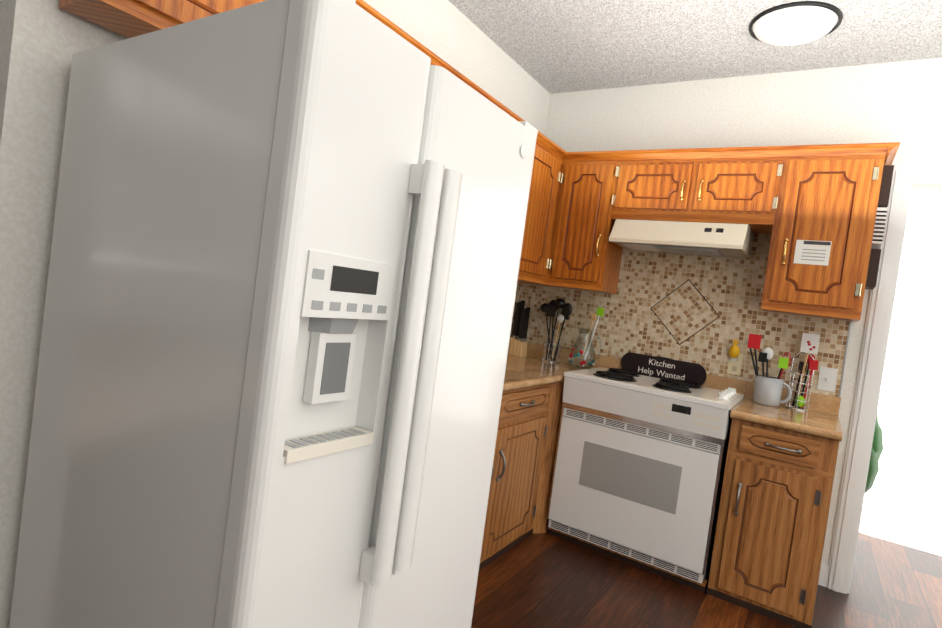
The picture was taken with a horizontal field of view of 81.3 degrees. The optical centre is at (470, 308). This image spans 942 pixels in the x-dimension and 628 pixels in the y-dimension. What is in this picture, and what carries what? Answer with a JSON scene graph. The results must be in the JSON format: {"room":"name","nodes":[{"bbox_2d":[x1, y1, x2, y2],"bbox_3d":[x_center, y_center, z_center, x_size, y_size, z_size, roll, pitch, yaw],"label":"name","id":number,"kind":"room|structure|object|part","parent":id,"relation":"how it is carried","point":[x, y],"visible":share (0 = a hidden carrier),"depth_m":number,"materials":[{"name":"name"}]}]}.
{"room":"kitchen","nodes":[
{"label":"kitchen","id":0,"kind":"room"},
{"bbox_2d":[0,0,549,627],"bbox_3d":[-1.981,-0.362,0.218,0.250,2.790,9.120,9,2,32],"label":"wall","id":1,"kind":"structure","parent":0,"point":[42,42],"depth_m":1.41,"materials":[{"name":"paint"}]},
{"bbox_2d":[396,28,478,92],"bbox_3d":[-0.308,-0.653,2.454,0.323,0.844,0.526,9,2,32],"label":"upper cabinet","id":2,"kind":"object","parent":1,"relation":"attached to","point":[435,60],"depth_m":2.29,"materials":[{"name":"brown wood"}]},
{"bbox_2d":[479,87,523,121],"bbox_3d":[-0.038,-0.629,2.881,0.323,0.844,0.544,9,2,32],"label":"upper cabinet","id":3,"kind":"object","parent":1,"relation":"attached to","point":[481,91],"depth_m":2.74,"materials":[{"name":"brown wood"}]},
{"bbox_2d":[517,131,562,285],"bbox_3d":[0.239,-0.604,3.318,0.323,0.844,0.517,9,2,32],"label":"upper cabinet","id":4,"kind":"object","parent":1,"relation":"attached to","point":[548,156],"depth_m":3.31,"materials":[{"name":"brown wood"}]},
{"bbox_2d":[448,0,941,93],"bbox_3d":[-2.033,-1.853,2.040,14.400,0.050,12.000,9,2,32],"label":"ceiling","id":5,"kind":"structure","parent":0,"point":[555,46],"depth_m":2.91,"materials":[{"name":"white paint"}]},
{"bbox_2d":[749,1,842,45],"bbox_3d":[1.550,-1.337,2.641,0.394,0.070,0.394,9,2,32],"label":"flush ceiling light","id":6,"kind":"object","parent":5,"relation":"attached to","point":[795,23],"visible":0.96,"depth_m":2.56,"materials":[{"name":"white glass"}]},
{"bbox_2d":[471,519,941,627],"bbox_3d":[1.106,1.487,-0.132,5.995,0.050,12.000,9,2,32],"label":"floor","id":7,"kind":"structure","parent":0,"point":[541,580],"depth_m":2.64,"materials":[{"name":"brown wood"}]},
{"bbox_2d":[9,0,537,627],"bbox_3d":[-0.485,0.291,1.494,0.966,1.776,0.844,9,2,32],"label":"refrigerator","id":8,"kind":"object","parent":7,"relation":"on","point":[283,278],"visible":1,"depth_m":1.11,"materials":[{"name":"white metal"}]},
{"bbox_2d":[479,391,506,569],"bbox_3d":[-0.313,0.764,2.492,0.618,0.868,0.547,9,2,32],"label":"base cabinet","id":9,"kind":"object","parent":7,"relation":"on","point":[504,395],"depth_m":2.58,"materials":[{"name":"brown wood"}]},
{"bbox_2d":[483,382,558,566],"bbox_3d":[-0.006,0.791,2.978,0.618,0.868,0.623,9,2,32],"label":"base cabinet","id":10,"kind":"object","parent":7,"relation":"on","point":[527,413],"depth_m":2.82,"materials":[{"name":"brown wood"}]},
{"bbox_2d":[539,382,563,533],"bbox_3d":[0.355,0.824,3.518,0.650,0.868,0.678,9,2,32],"label":"base cabinet","id":11,"kind":"object","parent":7,"relation":"on","point":[555,418],"depth_m":3.11,"materials":[{"name":"brown wood"}]},
{"bbox_2d":[503,341,602,391],"bbox_3d":[0.046,0.290,2.908,0.664,0.137,2.098,9,2,32],"label":"countertop","id":12,"kind":"structure","parent":11,"relation":"on","point":[529,371],"depth_m":3.33,"materials":[{"name":"laminate"}]},
{"bbox_2d":[508,300,530,356],"bbox_3d":[0.350,0.138,3.821,0.100,0.387,0.090,9,2,32],"label":"knife block","id":13,"kind":"object","parent":12,"relation":"on","point":[518,345],"visible":1,"depth_m":3.80,"materials":[{"name":"brown wood"}]},
{"bbox_2d":[540,298,571,362],"bbox_3d":[0.566,0.145,3.709,0.256,0.436,0.130,9,2,32],"label":"utensil holder","id":14,"kind":"object","parent":12,"relation":"on","point":[550,309],"visible":1,"depth_m":3.70,"materials":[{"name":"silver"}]},
{"bbox_2d":[569,307,603,368],"bbox_3d":[0.756,0.189,3.552,0.211,0.407,0.176,9,2,32],"label":"glass pitcher","id":15,"kind":"object","parent":12,"relation":"on","point":[600,312],"visible":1,"depth_m":3.55,"materials":[{"name":"clear glass"}]},
{"bbox_2d":[603,355,840,412],"bbox_3d":[1.400,0.459,3.235,1.290,0.137,0.084,9,2,32],"label":"backsplash","id":16,"kind":"structure","parent":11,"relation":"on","point":[829,404],"depth_m":3.14,"materials":[{"name":"laminate"}]},
{"bbox_2d":[621,352,706,385],"bbox_3d":[1.175,0.374,3.376,0.515,0.151,0.028,9,2,32],"label":"sign","id":17,"kind":"object","parent":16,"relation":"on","point":[653,366],"visible":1,"depth_m":3.37,"materials":[{"name":"black"}]},
{"bbox_2d":[746,334,791,406],"bbox_3d":[1.615,0.337,2.986,0.255,0.370,0.136,9,2,32],"label":"cup","id":18,"kind":"object","parent":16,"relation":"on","point":[767,390],"visible":1,"depth_m":2.94,"materials":[{"name":"grey ceramic"}]},
{"bbox_2d":[786,333,819,410],"bbox_3d":[1.791,0.339,2.952,0.120,0.412,0.104,9,2,32],"label":"utensil caddy","id":19,"kind":"object","parent":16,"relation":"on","point":[809,343],"visible":0.94,"depth_m":2.94,"materials":[{"name":"silver metal"}]},
{"bbox_2d":[547,367,743,583],"bbox_3d":[0.973,0.842,3.080,0.846,0.914,0.590,9,2,32],"label":"range oven","id":20,"kind":"object","parent":7,"relation":"on","point":[639,467],"visible":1,"depth_m":2.83,"materials":[{"name":"white metal"}]},
{"bbox_2d":[703,418,839,627],"bbox_3d":[1.542,1.000,2.792,0.434,0.868,0.618,9,2,32],"label":"base cabinet","id":21,"kind":"object","parent":7,"relation":"on","point":[773,513],"depth_m":2.53,"materials":[{"name":"brown wood"}]},
{"bbox_2d":[730,397,842,440],"bbox_3d":[1.570,0.545,2.736,0.450,0.039,0.560,9,2,32],"label":"countertop","id":22,"kind":"structure","parent":21,"relation":"on","point":[819,418],"depth_m":2.60,"materials":[{"name":"stone"}]},
{"bbox_2d":[865,412,882,492],"bbox_3d":[2.336,1.002,3.563,0.517,1.030,0.514,9,2,32],"label":"plant","id":23,"kind":"object","parent":7,"relation":"on","point":[876,451],"depth_m":3.37,"materials":[{"name":"green plant"}]},
{"bbox_2d":[523,58,941,565],"bbox_3d":[2.922,0.223,2.409,6.000,2.790,0.130,9,2,32],"label":"wall","id":24,"kind":"structure","parent":0,"point":[703,311],"depth_m":3.25,"materials":[{"name":"paint"}]},
{"bbox_2d":[551,151,622,293],"bbox_3d":[0.768,-0.541,3.549,0.370,0.844,0.323,9,2,32],"label":"upper cabinet","id":25,"kind":"object","parent":24,"relation":"attached to","point":[583,202],"depth_m":3.40,"materials":[{"name":"brown wood"}]},
{"bbox_2d":[611,148,690,221],"bbox_3d":[1.147,-0.708,3.318,0.469,0.402,0.323,9,2,32],"label":"upper cabinet","id":26,"kind":"object","parent":24,"relation":"attached to","point":[650,184],"depth_m":3.19,"materials":[{"name":"brown wood"}]},
{"bbox_2d":[679,146,786,233],"bbox_3d":[1.494,-0.656,3.095,0.439,0.402,0.323,9,2,32],"label":"upper cabinet","id":27,"kind":"object","parent":24,"relation":"attached to","point":[732,185],"depth_m":2.96,"materials":[{"name":"brown wood"}]},
{"bbox_2d":[609,219,753,257],"bbox_3d":[1.224,-0.410,3.209,0.720,0.157,0.387,9,2,32],"label":"range hood","id":28,"kind":"object","parent":27,"relation":"attached to","point":[709,239],"visible":1,"depth_m":3.08,"materials":[{"name":"beige metal"}]},
{"bbox_2d":[727,338,742,375],"bbox_3d":[1.534,0.279,3.176,0.074,0.206,0.056,9,2,32],"label":"outlet","id":29,"kind":"object","parent":24,"relation":"attached to","point":[735,361],"visible":0.96,"depth_m":3.15,"materials":[{"name":"beige plastic"}]},
{"bbox_2d":[818,564,828,586],"bbox_3d":[0.183,1.220,2.199,2.140,0.110,3.074,9,2,32],"label":"baseboard","id":30,"kind":"structure","parent":24,"relation":"attached to","point":[823,574],"depth_m":2.92,"materials":[{"name":"white wood"}]},
{"bbox_2d":[761,142,893,321],"bbox_3d":[1.849,-0.379,2.856,0.478,0.844,0.323,9,2,32],"label":"upper cabinet","id":31,"kind":"object","parent":24,"relation":"attached to","point":[839,194],"depth_m":2.71,"materials":[{"name":"brown wood"}]},
{"bbox_2d":[793,240,831,265],"bbox_3d":[1.708,-0.279,2.746,0.150,0.120,0.002,9,2,32],"label":"paper note","id":32,"kind":"object","parent":31,"relation":"attached to","point":[811,252],"visible":1,"depth_m":2.74,"materials":[{"name":"white paper"}]},
{"bbox_3d":[2.050,-0.399,2.763,0.048,0.595,0.221,9,2,32],"label":"decorative sign end panel","id":33,"kind":"part","parent":31,"relation":"part of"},
{"bbox_2d":[817,366,837,391],"bbox_3d":[1.918,0.381,2.953,0.080,0.125,0.012,9,2,32],"label":"switch plate","id":34,"kind":"object","parent":24,"relation":"attached to","point":[827,379],"visible":1,"depth_m":2.95,"materials":[{"name":"white plastic"}]},
{"bbox_2d":[826,164,941,593],"bbox_3d":[2.512,0.437,2.646,1.075,2.245,0.146,9,2,32],"label":"door frame","id":35,"kind":"structure","parent":24,"relation":"attached to","point":[863,423],"depth_m":2.85,"materials":[{"name":"white wood"}]},
{"label":"outside","id":36,"kind":"structure","parent":0,"visible":0},
{"bbox_2d":[859,189,941,555],"bbox_3d":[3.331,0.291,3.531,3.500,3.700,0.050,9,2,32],"label":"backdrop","id":37,"kind":"structure","parent":36,"point":[902,503],"depth_m":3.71,"materials":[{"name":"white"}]}
]}

